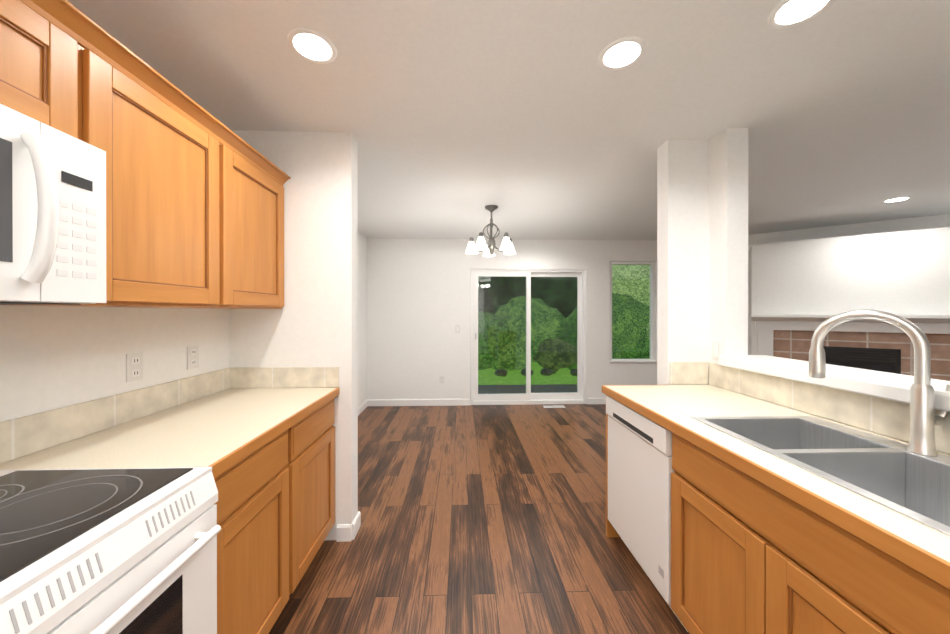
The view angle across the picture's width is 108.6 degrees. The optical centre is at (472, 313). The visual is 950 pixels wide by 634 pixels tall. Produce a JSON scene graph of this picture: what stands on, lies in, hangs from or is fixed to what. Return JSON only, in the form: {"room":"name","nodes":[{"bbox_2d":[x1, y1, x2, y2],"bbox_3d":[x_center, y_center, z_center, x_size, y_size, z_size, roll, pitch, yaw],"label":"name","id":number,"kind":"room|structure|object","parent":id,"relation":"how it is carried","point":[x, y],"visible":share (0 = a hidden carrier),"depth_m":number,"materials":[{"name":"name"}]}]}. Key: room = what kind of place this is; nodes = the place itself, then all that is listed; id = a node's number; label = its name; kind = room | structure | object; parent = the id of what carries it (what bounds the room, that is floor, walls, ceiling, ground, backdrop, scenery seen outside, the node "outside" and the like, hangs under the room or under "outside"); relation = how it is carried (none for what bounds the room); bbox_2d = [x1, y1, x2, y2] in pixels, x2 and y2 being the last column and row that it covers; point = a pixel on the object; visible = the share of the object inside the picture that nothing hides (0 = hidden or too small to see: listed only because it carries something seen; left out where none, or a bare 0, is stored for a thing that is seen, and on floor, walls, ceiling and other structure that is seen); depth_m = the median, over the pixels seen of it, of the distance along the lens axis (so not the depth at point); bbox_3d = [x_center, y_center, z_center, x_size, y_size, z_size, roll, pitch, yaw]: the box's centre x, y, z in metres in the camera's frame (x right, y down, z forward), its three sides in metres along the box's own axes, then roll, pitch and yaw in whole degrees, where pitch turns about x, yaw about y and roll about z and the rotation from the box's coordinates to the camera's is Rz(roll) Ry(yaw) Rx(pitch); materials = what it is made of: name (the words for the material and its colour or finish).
{"room":"kitchen","nodes":[
{"label":"kitchen","id":0,"kind":"room"},
{"bbox_2d":[0,232,366,421],"bbox_3d":[-1.499,0.139,1.799,0.140,2.440,6.620,0,0,-2],"label":"wall","id":1,"kind":"structure","parent":0,"point":[53,357],"depth_m":1.30,"materials":[{"name":"paint"}]},
{"bbox_2d":[0,0,83,140],"bbox_3d":[-1.228,-0.609,0.713,0.328,0.318,0.446,0,0,-2],"label":"upper cabinet","id":2,"kind":"object","parent":1,"relation":"attached to","point":[42,46],"depth_m":0.86,"materials":[{"name":"brown wood"}]},
{"bbox_2d":[0,104,105,304],"bbox_3d":[-1.157,-0.234,0.557,0.458,0.424,0.755,0,0,-2],"label":"over-the-range microwave","id":3,"kind":"object","parent":2,"relation":"attached to","point":[52,216],"visible":1,"depth_m":0.78,"materials":[{"name":"white plastic"}]},
{"bbox_2d":[21,28,239,308],"bbox_3d":[-1.246,-0.396,1.246,0.328,0.745,0.620,0,0,-2],"label":"upper cabinet","id":4,"kind":"object","parent":1,"relation":"attached to","point":[194,204],"depth_m":1.19,"materials":[{"name":"brown wood"}]},
{"bbox_2d":[126,352,142,381],"bbox_3d":[-1.413,0.226,1.432,0.008,0.115,0.070,0,0,-2],"label":"electrical outlet plate","id":5,"kind":"object","parent":1,"relation":"attached to","point":[134,366],"depth_m":1.43,"materials":[{"name":"white plastic"}]},
{"bbox_2d":[187,345,198,369],"bbox_3d":[-1.423,0.225,1.742,0.008,0.115,0.070,0,0,-2],"label":"electrical outlet plate","id":6,"kind":"object","parent":1,"relation":"attached to","point":[192,351],"depth_m":1.74,"materials":[{"name":"white plastic"}]},
{"bbox_2d":[240,144,286,308],"bbox_3d":[-1.261,-0.397,1.713,0.328,0.745,0.618,0,0,-2],"label":"upper cabinet","id":7,"kind":"object","parent":1,"relation":"attached to","point":[261,187],"depth_m":1.79,"materials":[{"name":"brown wood"}]},
{"bbox_2d":[358,400,367,415],"bbox_3d":[-1.479,1.308,3.558,0.014,0.095,2.830,0,0,-2],"label":"baseboard","id":8,"kind":"structure","parent":1,"relation":"attached to","point":[361,408],"depth_m":4.70,"materials":[{"name":"white wood"}]},
{"bbox_2d":[229,130,357,539],"bbox_3d":[-1.081,0.139,2.093,0.715,2.440,0.120,0,0,-2],"label":"wall","id":9,"kind":"structure","parent":0,"point":[313,322],"depth_m":2.04,"materials":[{"name":"paint"}]},
{"bbox_2d":[337,511,360,529],"bbox_3d":[-1.061,1.311,2.163,0.699,0.095,0.014,0,0,-2],"label":"baseboard","id":10,"kind":"structure","parent":9,"relation":"attached to","point":[356,524],"depth_m":2.06,"materials":[{"name":"white wood"}]},
{"bbox_2d":[269,404,689,633],"bbox_3d":[2.529,1.409,1.902,8.320,0.100,6.680,0,0,-2],"label":"floor","id":11,"kind":"structure","parent":0,"point":[483,519],"depth_m":2.04,"materials":[{"name":"brown wood"}]},
{"bbox_2d":[0,467,220,633],"bbox_3d":[-1.027,0.782,0.605,0.687,1.160,0.764,0,0,-2],"label":"range","id":12,"kind":"object","parent":11,"relation":"on","point":[109,551],"visible":1,"depth_m":0.77,"materials":[{"name":"white metal"}]},
{"bbox_2d":[213,399,334,633],"bbox_3d":[-1.106,0.923,1.508,0.623,0.874,1.043,0,0,-2],"label":"base cabinet","id":13,"kind":"object","parent":11,"relation":"on","point":[275,502],"visible":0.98,"depth_m":1.36,"materials":[{"name":"brown wood"}]},
{"bbox_2d":[0,367,339,478],"bbox_3d":[-1.097,0.405,1.508,0.644,0.166,1.047,0,0,-2],"label":"countertop","id":14,"kind":"structure","parent":13,"relation":"on","point":[221,421],"depth_m":1.30,"materials":[{"name":"laminate"}]},
{"bbox_2d":[543,405,564,407],"bbox_3d":[1.181,1.349,4.930,0.300,0.006,0.100,0,0,-2],"label":"floor vent","id":15,"kind":"object","parent":11,"relation":"in","point":[557,406],"visible":1,"depth_m":4.92,"materials":[{"name":"white metal"}]},
{"bbox_2d":[606,414,619,536],"bbox_3d":[1.155,0.923,1.745,0.652,0.874,0.715,0,0,-2],"label":"base cabinet","id":16,"kind":"object","parent":11,"relation":"on","point":[610,530],"depth_m":2.07,"materials":[{"name":"brown wood"}]},
{"bbox_2d":[606,395,687,631],"bbox_3d":[1.124,0.925,1.767,0.618,0.868,0.610,0,0,-2],"label":"dishwasher","id":17,"kind":"object","parent":11,"relation":"on","point":[640,470],"visible":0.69,"depth_m":1.66,"materials":[{"name":"white enameled metal"},{"name":"dark plastic"}]},
{"bbox_2d":[671,432,925,633],"bbox_3d":[1.180,0.924,0.980,0.652,0.874,0.966,0,0,-2],"label":"base cabinet","id":18,"kind":"object","parent":11,"relation":"on","point":[750,555],"depth_m":1.00,"materials":[{"name":"brown wood"}]},
{"bbox_2d":[726,389,949,454],"bbox_3d":[1.603,0.836,0.365,0.130,1.054,3.270,0,0,-2],"label":"wall","id":19,"kind":"structure","parent":11,"relation":"on","point":[836,421],"depth_m":1.40,"materials":[{"name":"paint"}]},
{"bbox_2d":[719,355,949,411],"bbox_3d":[1.628,0.278,0.363,0.280,0.060,3.268,0,0,-2],"label":"ledge","id":20,"kind":"structure","parent":19,"relation":"on","point":[887,385],"depth_m":1.37,"materials":[{"name":"white"}]},
{"bbox_2d":[751,314,949,380],"bbox_3d":[4.097,0.686,3.654,1.730,1.338,0.160,0,0,36],"label":"fireplace","id":21,"kind":"object","parent":11,"relation":"on","point":[875,345],"visible":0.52,"depth_m":3.65,"materials":[{"name":"brick"}]},
{"bbox_2d":[926,576,949,633],"bbox_3d":[1.208,0.926,0.120,0.652,0.874,1.034,0,0,-2],"label":"base cabinet","id":22,"kind":"object","parent":11,"relation":"on","point":[937,595],"depth_m":0.64,"materials":[{"name":"brown wood"}]},
{"bbox_2d":[602,362,949,588],"bbox_3d":[1.193,0.400,0.421,0.684,0.182,3.407,0,0,-2],"label":"countertop","id":23,"kind":"structure","parent":22,"relation":"on","point":[922,548],"depth_m":1.25,"materials":[{"name":"laminate"}]},
{"bbox_2d":[691,416,949,535],"bbox_3d":[1.206,0.545,1.049,0.524,0.207,0.829,0,0,-2],"label":"sink","id":24,"kind":"object","parent":23,"relation":"in","point":[896,476],"visible":0.58,"depth_m":1.09,"materials":[{"name":"silver metal"}]},
{"bbox_2d":[808,310,949,455],"bbox_3d":[1.387,0.214,1.173,0.250,0.453,0.244,0,0,-2],"label":"faucet","id":25,"kind":"object","parent":23,"relation":"on","point":[924,420],"visible":1,"depth_m":1.08,"materials":[{"name":"silver metal"}]},
{"bbox_2d":[67,0,949,239],"bbox_3d":[2.529,-1.131,1.896,8.320,0.100,6.680,0,0,-2],"label":"ceiling","id":26,"kind":"structure","parent":0,"point":[532,119],"depth_m":1.71,"materials":[{"name":"paint"}]},
{"bbox_2d":[287,28,336,63],"bbox_3d":[-0.646,-1.076,1.384,0.183,0.006,0.183,0,0,-8],"label":"recessed light","id":27,"kind":"object","parent":26,"relation":"in","point":[311,45],"depth_m":1.37,"materials":[{"name":"white"}]},
{"bbox_2d":[465,205,515,256],"bbox_3d":[0.194,-0.835,3.500,0.533,0.497,0.518,0,0,-2],"label":"chandelier","id":28,"kind":"object","parent":26,"relation":"hanging from","point":[507,247],"visible":1,"depth_m":3.46,"materials":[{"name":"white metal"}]},
{"bbox_2d":[598,37,645,70],"bbox_3d":[0.624,-1.076,1.425,0.183,0.006,0.183,0,0,-8],"label":"recessed light","id":29,"kind":"object","parent":26,"relation":"in","point":[622,53],"depth_m":1.41,"materials":[{"name":"white"}]},
{"bbox_2d":[768,0,834,28],"bbox_3d":[1.161,-1.076,1.202,0.183,0.006,0.183,0,0,-8],"label":"recessed light","id":30,"kind":"object","parent":26,"relation":"in","point":[788,13],"depth_m":1.22,"materials":[{"name":"white"}]},
{"bbox_2d":[882,196,911,202],"bbox_3d":[4.046,-1.081,3.256,0.183,0.006,0.183,0,0,-41],"label":"recessed light","id":31,"kind":"object","parent":26,"relation":"in","point":[897,199],"depth_m":3.24,"materials":[{"name":"white"}]},
{"bbox_2d":[367,238,656,399],"bbox_3d":[0.905,0.132,5.118,4.880,2.440,0.140,0,0,-2],"label":"wall","id":32,"kind":"structure","parent":0,"point":[418,300],"depth_m":5.01,"materials":[{"name":"paint"}]},
{"bbox_2d":[368,399,470,405],"bbox_3d":[-0.763,1.305,4.990,1.478,0.095,0.014,0,0,-2],"label":"baseboard","id":33,"kind":"structure","parent":32,"relation":"attached to","point":[373,402],"depth_m":4.98,"materials":[{"name":"white wood"}]},
{"bbox_2d":[455,325,459,332],"bbox_3d":[-0.212,0.232,5.008,0.070,0.115,0.008,0,0,-2],"label":"light switch","id":34,"kind":"object","parent":32,"relation":"attached to","point":[457,327],"depth_m":5.01,"materials":[{"name":"white plastic"}]},
{"bbox_2d":[471,269,586,404],"bbox_3d":[0.840,0.348,5.105,1.724,2.007,0.124,0,0,-2],"label":"sliding door","id":35,"kind":"structure","parent":32,"relation":"in","point":[579,396],"depth_m":5.08,"materials":[{"name":"white plastic"}]},
{"bbox_2d":[587,398,605,403],"bbox_3d":[2.498,1.304,5.095,1.578,0.095,0.014,0,0,-2],"label":"baseboard","id":36,"kind":"structure","parent":32,"relation":"attached to","point":[589,400],"depth_m":5.07,"materials":[{"name":"white wood"}]},
{"bbox_2d":[610,261,656,362],"bbox_3d":[2.405,-0.021,5.141,0.694,1.509,0.130,0,0,-2],"label":"window","id":37,"kind":"structure","parent":32,"relation":"in","point":[652,312],"depth_m":5.14,"materials":[{"name":"white plastic"}]},
{"bbox_2d":[657,128,747,389],"bbox_3d":[1.417,0.139,2.123,0.390,2.440,0.260,0,0,-2],"label":"column","id":38,"kind":"structure","parent":0,"point":[702,245],"depth_m":2.13,"materials":[{"name":"paint"}]},
{"bbox_2d":[712,341,721,360],"bbox_3d":[1.479,0.229,2.066,0.008,0.115,0.070,0,0,-2],"label":"electrical outlet plate","id":39,"kind":"object","parent":38,"relation":"attached to","point":[716,346],"depth_m":2.06,"materials":[{"name":"white plastic"}]},
{"bbox_2d":[748,227,949,354],"bbox_3d":[4.934,0.255,3.535,3.200,2.200,0.634,0,0,36],"label":"wall","id":40,"kind":"structure","parent":0,"point":[902,273],"depth_m":3.72,"materials":[{"name":"paint"}]},
{"bbox_2d":[748,214,949,251],"bbox_3d":[5.018,0.134,3.955,4.160,2.440,0.140,0,0,36],"label":"wall","id":41,"kind":"structure","parent":0,"point":[919,223],"depth_m":4.14,"materials":[{"name":"paint"}]},
{"label":"outside","id":42,"kind":"structure","parent":0,"visible":0},
{"bbox_2d":[478,362,576,384],"bbox_3d":[3.739,1.571,9.695,24.000,0.140,8.820,0,0,-2],"label":"lawn","id":43,"kind":"structure","parent":42,"point":[504,380],"depth_m":7.87,"materials":[{"name":"green plant"}]},
{"bbox_2d":[478,384,576,393],"bbox_3d":[1.655,1.478,6.077,4.800,0.058,1.719,0,0,-2],"label":"patio","id":44,"kind":"structure","parent":43,"relation":"on","point":[536,387],"depth_m":6.57,"materials":[{"name":"concrete"}]},
{"bbox_2d":[478,293,649,376],"bbox_3d":[2.819,0.433,9.285,9.166,2.132,2.579,0,0,-2],"label":"bushes","id":45,"kind":"object","parent":43,"relation":"on","point":[547,314],"depth_m":8.44,"materials":[{"name":"green plant"}]},
{"bbox_2d":[478,265,649,317],"bbox_3d":[3.664,-2.104,12.015,26.000,7.190,3.360,0,0,-2],"label":"trees","id":46,"kind":"object","parent":43,"relation":"on","point":[535,281],"depth_m":10.66,"materials":[{"name":"green plant"}]}
]}

